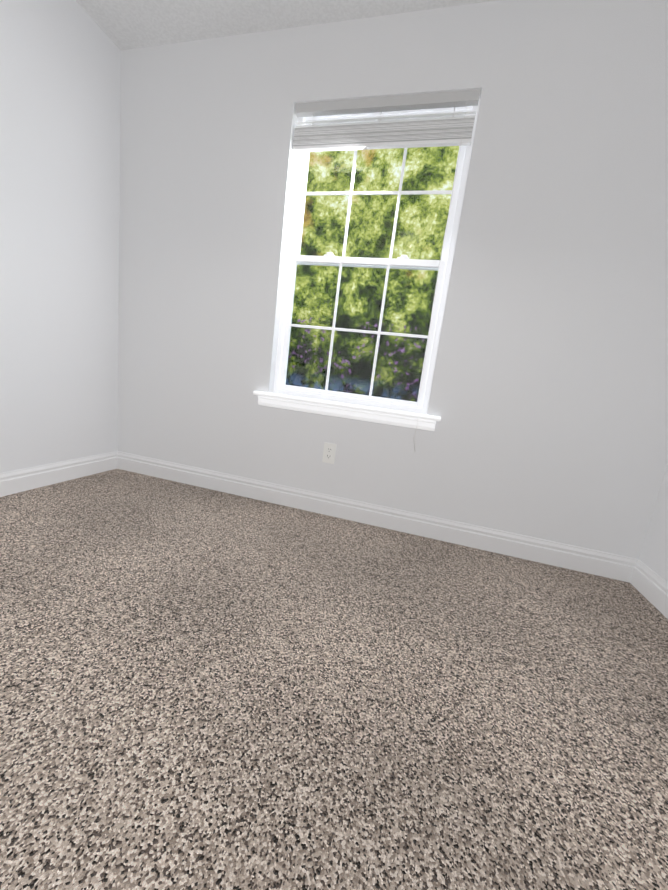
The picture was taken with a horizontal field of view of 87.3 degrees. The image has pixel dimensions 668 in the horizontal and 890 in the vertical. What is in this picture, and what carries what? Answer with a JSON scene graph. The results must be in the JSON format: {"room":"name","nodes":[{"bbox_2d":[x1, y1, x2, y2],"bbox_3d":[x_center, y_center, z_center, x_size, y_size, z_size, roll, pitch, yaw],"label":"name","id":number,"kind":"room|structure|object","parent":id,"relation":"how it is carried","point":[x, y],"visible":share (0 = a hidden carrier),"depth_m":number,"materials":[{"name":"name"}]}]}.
{"room":"empty bedroom","nodes":[
{"label":"empty bedroom","id":0,"kind":"room"},
{"bbox_2d":[0,0,120,472],"bbox_3d":[-1.877,-0.797,0.564,0.150,2.440,3.760,10,11,14],"label":"wall","id":1,"kind":"structure","parent":0,"point":[60,88],"depth_m":1.82,"materials":[{"name":"paint"}]},
{"bbox_2d":[0,451,115,496],"bbox_3d":[-1.939,0.350,0.754,0.016,0.118,3.460,10,11,14],"label":"baseboard","id":2,"kind":"structure","parent":1,"relation":"attached to","point":[16,481],"depth_m":1.99,"materials":[{"name":"white paint"}]},
{"bbox_2d":[76,0,495,49],"bbox_3d":[-0.188,-1.784,-0.054,3.357,0.120,3.760,10,11,14],"label":"ceiling","id":3,"kind":"structure","parent":0,"point":[127,24],"depth_m":1.71,"materials":[{"name":"paint"}]},
{"bbox_2d":[0,469,667,889],"bbox_3d":[-0.498,0.715,0.410,3.357,0.120,3.760,10,11,14],"label":"floor","id":4,"kind":"structure","parent":0,"point":[204,689],"depth_m":0.85,"materials":[{"name":"carpet"}]},
{"bbox_2d":[117,0,667,558],"bbox_3d":[0.134,-0.795,1.899,3.057,2.440,0.150,10,11,14],"label":"wall","id":5,"kind":"structure","parent":0,"point":[549,398],"depth_m":1.70,"materials":[{"name":"paint"}]},
{"bbox_2d":[322,442,335,463],"bbox_3d":[-0.027,0.046,1.988,0.070,0.115,0.008,10,11,14],"label":"electrical outlet","id":6,"kind":"object","parent":5,"relation":"attached to","point":[329,450],"visible":1,"depth_m":1.99,"materials":[{"name":"white plastic"}]},
{"bbox_2d":[253,391,440,430],"bbox_3d":[0.047,-0.195,1.945,1.047,0.079,0.113,10,11,14],"label":"window sill","id":7,"kind":"structure","parent":5,"relation":"attached to","point":[359,412],"depth_m":1.90,"materials":[{"name":"white paint"}]},
{"bbox_2d":[116,451,635,581],"bbox_3d":[-0.027,0.350,2.030,3.000,0.118,0.016,10,11,14],"label":"baseboard","id":8,"kind":"structure","parent":5,"relation":"attached to","point":[613,566],"depth_m":1.93,"materials":[{"name":"white paint"}]},
{"bbox_2d":[274,99,479,413],"bbox_3d":[0.161,-0.959,1.875,0.900,1.465,0.125,10,11,14],"label":"window","id":9,"kind":"structure","parent":5,"relation":"in","point":[294,257],"depth_m":1.88,"materials":[{"name":"white plastic"}]},
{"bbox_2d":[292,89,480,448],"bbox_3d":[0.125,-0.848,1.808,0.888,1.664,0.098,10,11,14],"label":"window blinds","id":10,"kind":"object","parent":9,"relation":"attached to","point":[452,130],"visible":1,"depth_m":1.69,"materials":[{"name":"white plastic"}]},
{"bbox_2d":[639,464,667,582],"bbox_3d":[1.191,-0.272,-0.208,0.150,2.440,3.760,10,11,14],"label":"wall","id":11,"kind":"structure","parent":0,"point":[653,556],"depth_m":1.56,"materials":[{"name":"paint"}]},
{"bbox_2d":[628,559,667,618],"bbox_3d":[0.971,0.847,0.022,0.016,0.118,3.460,10,11,14],"label":"baseboard","id":12,"kind":"structure","parent":11,"relation":"attached to","point":[647,583],"depth_m":1.53,"materials":[{"name":"white paint"}]},
{"label":"outside","id":13,"kind":"structure","parent":0,"visible":0},
{"bbox_2d":[286,146,458,401],"bbox_3d":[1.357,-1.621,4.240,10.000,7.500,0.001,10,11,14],"label":"trees","id":14,"kind":"object","parent":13,"point":[367,299],"depth_m":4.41,"materials":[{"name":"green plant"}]}
]}

